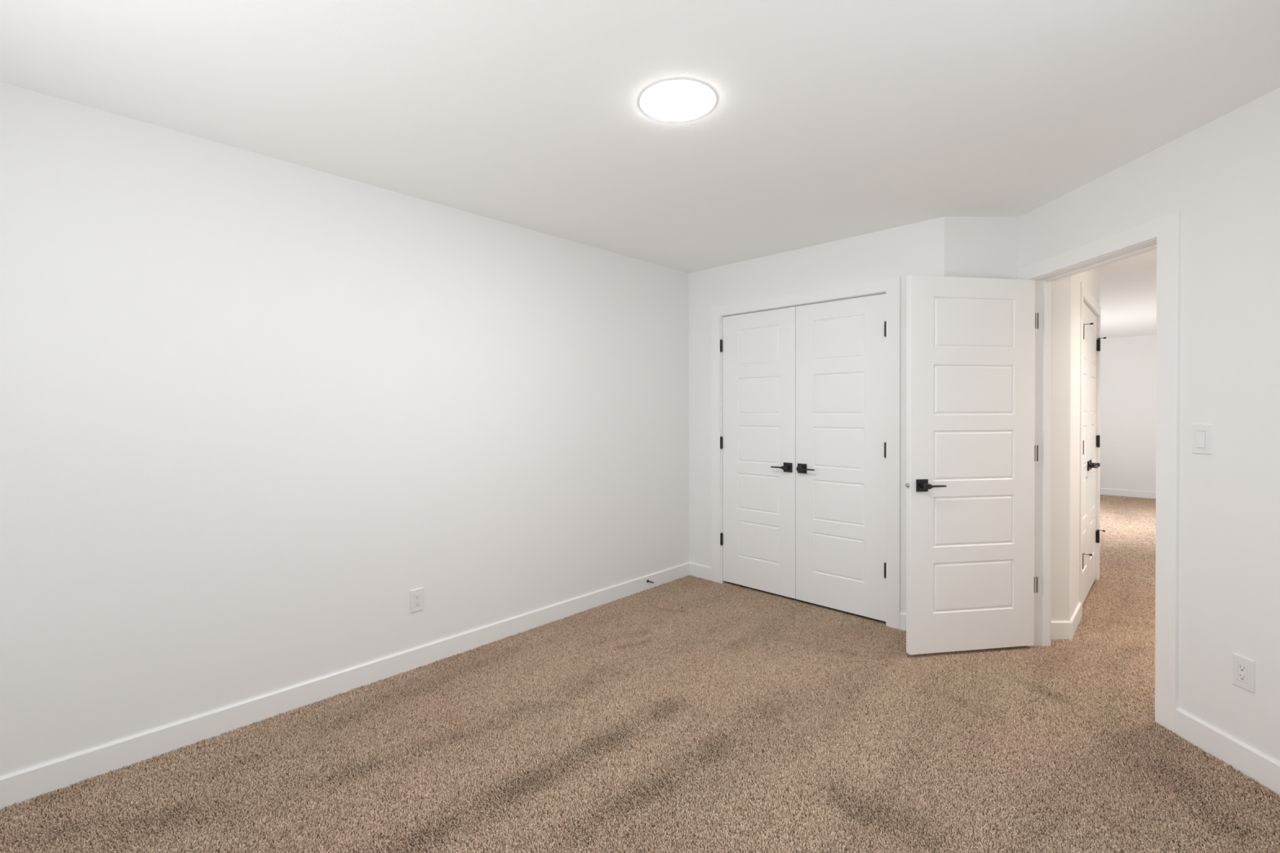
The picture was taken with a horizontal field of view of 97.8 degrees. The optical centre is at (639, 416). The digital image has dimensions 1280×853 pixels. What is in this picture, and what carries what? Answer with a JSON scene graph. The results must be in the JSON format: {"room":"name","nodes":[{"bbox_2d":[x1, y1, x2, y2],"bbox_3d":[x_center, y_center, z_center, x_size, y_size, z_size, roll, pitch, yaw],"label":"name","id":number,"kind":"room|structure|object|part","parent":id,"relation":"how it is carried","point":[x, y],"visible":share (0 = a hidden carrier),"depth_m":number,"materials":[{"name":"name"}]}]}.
{"room":"empty bedroom","nodes":[
{"label":"empty bedroom","id":0,"kind":"room"},
{"bbox_2d":[0,81,688,777],"bbox_3d":[-1.243,0.090,2.909,0.120,2.450,4.835,0,1,44],"label":"wall","id":1,"kind":"structure","parent":0,"point":[252,405],"depth_m":2.45,"materials":[{"name":"white paint"}]},
{"bbox_2d":[0,562,689,810],"bbox_3d":[-1.190,1.260,2.876,0.012,0.110,4.600,0,1,44],"label":"baseboard","id":2,"kind":"structure","parent":1,"relation":"attached to","point":[18,787],"depth_m":2.45,"materials":[{"name":"white paint"}]},
{"bbox_2d":[409,587,423,613],"bbox_3d":[-1.161,0.959,2.908,0.008,0.116,0.072,0,1,44],"label":"electrical outlet","id":3,"kind":"object","parent":1,"relation":"attached to","point":[416,596],"visible":1,"depth_m":2.90,"materials":[{"name":"white plastic"}]},
{"bbox_2d":[413,593,420,607],"bbox_3d":[-1.160,0.959,2.907,0.006,0.066,0.033,0,1,44],"label":"receptacle","id":4,"kind":"object","parent":3,"relation":"attached to","point":[416,596],"depth_m":2.91,"materials":[{"name":"white plastic"}]},
{"bbox_2d":[0,0,1279,338],"bbox_3d":[2.782,-1.212,4.435,3.850,0.100,12.800,0,1,44],"label":"ceiling","id":5,"kind":"structure","parent":0,"point":[828,121],"depth_m":1.95,"materials":[{"name":"white paint"}]},
{"bbox_2d":[639,78,716,121],"bbox_3d":[0.136,-1.125,2.009,0.278,0.012,0.278,0,1,44],"label":"recessed light","id":6,"kind":"object","parent":5,"relation":"in","point":[680,100],"visible":1,"depth_m":1.98,"materials":[{"name":"white plastic"}]},
{"bbox_2d":[6,577,1277,852],"bbox_3d":[2.789,1.313,4.458,3.850,0.050,12.800,0,1,44],"label":"floor","id":7,"kind":"structure","parent":0,"point":[836,610],"depth_m":2.00,"materials":[{"name":"brown carpet"}]},
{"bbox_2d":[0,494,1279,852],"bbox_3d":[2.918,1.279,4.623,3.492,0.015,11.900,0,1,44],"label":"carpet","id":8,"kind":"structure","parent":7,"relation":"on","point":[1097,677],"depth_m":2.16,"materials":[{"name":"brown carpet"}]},
{"bbox_2d":[688,216,944,613],"bbox_3d":[1.115,0.073,3.914,1.883,2.450,0.115,0,1,44],"label":"wall","id":9,"kind":"structure","parent":0,"point":[904,251],"depth_m":3.92,"materials":[{"name":"white paint"}]},
{"bbox_2d":[689,562,711,581],"bbox_3d":[0.485,1.240,4.447,0.221,0.110,0.012,0,1,44],"label":"baseboard","id":10,"kind":"structure","parent":9,"relation":"attached to","point":[704,572],"depth_m":4.44,"materials":[{"name":"white paint"}]},
{"bbox_2d":[720,306,795,599],"bbox_3d":[0.845,0.256,4.083,0.624,2.030,0.090,0,1,44],"label":"door","id":11,"kind":"structure","parent":9,"relation":"in","point":[757,442],"depth_m":4.07,"materials":[{"name":"white paint"}]},
{"bbox_3d":[0.973,0.359,3.912,0.126,0.029,0.019,0,1,44],"label":"lever","id":12,"kind":"part","parent":11,"relation":"part of","materials":[{"name":"black metal"}]},
{"bbox_3d":[1.025,0.359,3.899,0.066,0.066,0.039,0,1,44],"label":"handle","id":13,"kind":"part","parent":11,"relation":"part of","materials":[{"name":"black metal"}]},
{"bbox_2d":[711,275,901,629],"bbox_3d":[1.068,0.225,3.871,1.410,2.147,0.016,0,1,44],"label":"trim","id":14,"kind":"structure","parent":9,"relation":"attached to","point":[891,286],"depth_m":3.43,"materials":[{"name":"white paint"}]},
{"bbox_2d":[795,293,886,622],"bbox_3d":[1.295,0.258,3.650,0.620,2.030,0.090,0,1,44],"label":"door","id":15,"kind":"structure","parent":9,"relation":"in","point":[841,344],"depth_m":3.65,"materials":[{"name":"white paint"}]},
{"bbox_3d":[1.103,0.359,3.824,0.066,0.066,0.039,0,1,44],"label":"handle","id":16,"kind":"part","parent":15,"relation":"part of","materials":[{"name":"black metal"}]},
{"bbox_3d":[1.118,0.360,3.772,0.126,0.029,0.019,0,1,44],"label":"lever","id":17,"kind":"part","parent":15,"relation":"part of","materials":[{"name":"black metal"}]},
{"bbox_2d":[899,612,906,631],"bbox_3d":[1.668,1.247,3.308,0.246,0.110,0.012,0,1,44],"label":"baseboard","id":18,"kind":"structure","parent":9,"relation":"attached to","point":[902,615],"depth_m":3.38,"materials":[{"name":"white paint"}]},
{"bbox_2d":[944,216,1099,621],"bbox_3d":[2.664,0.069,3.845,0.600,2.450,2.165,0,1,44],"label":"wall","id":19,"kind":"structure","parent":0,"point":[975,246],"depth_m":3.23,"materials":[{"name":"white paint"}]},
{"bbox_2d":[1050,621,1072,639],"bbox_3d":[2.415,1.246,3.237,0.178,0.110,0.012,0,1,-1],"label":"baseboard","id":20,"kind":"structure","parent":19,"relation":"attached to","point":[1061,630],"depth_m":3.23,"materials":[{"name":"white paint"}]},
{"bbox_2d":[1069,602,1081,638],"bbox_3d":[2.649,1.243,3.395,0.012,0.110,0.442,0,1,44],"label":"baseboard","id":21,"kind":"structure","parent":19,"relation":"attached to","point":[1076,618],"depth_m":3.40,"materials":[{"name":"white paint"}]},
{"bbox_2d":[1079,281,1100,617],"bbox_3d":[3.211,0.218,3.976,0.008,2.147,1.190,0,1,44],"label":"trim","id":22,"kind":"structure","parent":19,"relation":"attached to","point":[1085,293],"depth_m":3.59,"materials":[{"name":"white paint"}]},
{"bbox_2d":[1082,302,1097,604],"bbox_3d":[3.038,0.252,3.792,0.099,2.030,0.502,0,1,44],"label":"door","id":23,"kind":"structure","parent":19,"relation":"in","point":[1086,465],"depth_m":3.86,"materials":[{"name":"white paint"}]},
{"bbox_3d":[3.175,0.350,3.927,0.039,0.066,0.066,0,1,44],"label":"handle","id":24,"kind":"part","parent":23,"relation":"part of","materials":[{"name":"black metal"}]},
{"bbox_2d":[1088,309,1106,591],"bbox_3d":[3.386,0.247,4.159,0.092,2.030,0.502,0,1,44],"label":"door","id":25,"kind":"structure","parent":19,"relation":"in","point":[1094,344],"depth_m":4.17,"materials":[{"name":"white paint"}]},
{"bbox_3d":[3.260,0.349,4.016,0.039,0.066,0.066,0,1,44],"label":"handle","id":26,"kind":"part","parent":25,"relation":"part of","materials":[{"name":"black metal"}]},
{"bbox_2d":[1099,334,1156,492],"bbox_3d":[7.205,0.010,8.840,3.460,2.450,0.120,0,1,44],"label":"wall","id":27,"kind":"structure","parent":0,"point":[1127,364],"depth_m":8.52,"materials":[{"name":"white paint"}]},
{"bbox_2d":[1099,488,1155,498],"bbox_3d":[7.163,1.180,8.803,3.220,0.110,0.012,0,1,44],"label":"baseboard","id":28,"kind":"structure","parent":27,"relation":"attached to","point":[1128,493],"depth_m":8.52,"materials":[{"name":"white paint"}]},
{"bbox_2d":[1019,87,1279,763],"bbox_3d":[2.264,0.084,2.369,0.115,2.450,1.720,0,1,-1],"label":"wall","id":29,"kind":"structure","parent":0,"point":[1223,175],"depth_m":2.11,"materials":[{"name":"white paint"}]},
{"bbox_2d":[905,275,1035,654],"bbox_3d":[1.813,0.262,3.056,0.780,2.030,0.146,0,1,-9],"label":"door","id":30,"kind":"structure","parent":29,"relation":"in","point":[971,371],"depth_m":3.04,"materials":[{"name":"white paint"}]},
{"bbox_3d":[1.511,0.371,2.971,0.066,0.066,0.039,0,1,-9],"label":"handle","id":31,"kind":"part","parent":30,"relation":"part of","materials":[{"name":"black metal"}]},
{"bbox_3d":[1.562,0.371,2.953,0.126,0.029,0.019,0,1,-9],"label":"lever","id":32,"kind":"part","parent":30,"relation":"part of","materials":[{"name":"black metal"}]},
{"bbox_2d":[1049,281,1052,646],"bbox_3d":[2.323,0.232,2.759,0.016,2.146,0.945,0,1,-1],"label":"trim","id":33,"kind":"structure","parent":29,"relation":"attached to","point":[1051,282],"depth_m":3.15,"materials":[{"name":"white paint"}]},
{"bbox_2d":[1028,237,1156,647],"bbox_3d":[2.258,0.264,2.762,0.115,2.082,0.803,0,1,-1],"label":"trim","id":34,"kind":"structure","parent":29,"relation":"attached to","point":[1042,283],"depth_m":3.14,"materials":[{"name":"white paint"}]},
{"bbox_2d":[1017,210,1181,733],"bbox_3d":[2.192,0.233,2.757,0.016,2.146,0.945,0,1,-1],"label":"trim","id":35,"kind":"structure","parent":29,"relation":"attached to","point":[1166,228],"depth_m":2.33,"materials":[{"name":"white paint"}]},
{"bbox_2d":[1192,424,1212,454],"bbox_3d":[2.205,0.090,2.194,0.010,0.116,0.072,0,1,-1],"label":"light switch","id":36,"kind":"object","parent":29,"relation":"attached to","point":[1202,433],"visible":1,"depth_m":2.19,"materials":[{"name":"white plastic"}]},
{"bbox_2d":[1175,708,1279,795],"bbox_3d":[2.212,1.258,1.966,0.012,0.110,0.655,0,1,-1],"label":"baseboard","id":37,"kind":"structure","parent":29,"relation":"attached to","point":[1254,764],"depth_m":2.09,"materials":[{"name":"white paint"}]},
{"bbox_2d":[1232,653,1255,693],"bbox_3d":[2.212,0.941,2.048,0.008,0.116,0.072,0,1,-1],"label":"electrical outlet","id":38,"kind":"object","parent":29,"relation":"attached to","point":[1243,668],"visible":1,"depth_m":2.04,"materials":[{"name":"white plastic"}]},
{"bbox_2d":[1237,662,1247,684],"bbox_3d":[2.211,0.941,2.048,0.006,0.066,0.033,0,1,-1],"label":"receptacle","id":39,"kind":"object","parent":38,"relation":"attached to","point":[1242,666],"depth_m":2.05,"materials":[{"name":"white plastic"}]}
]}

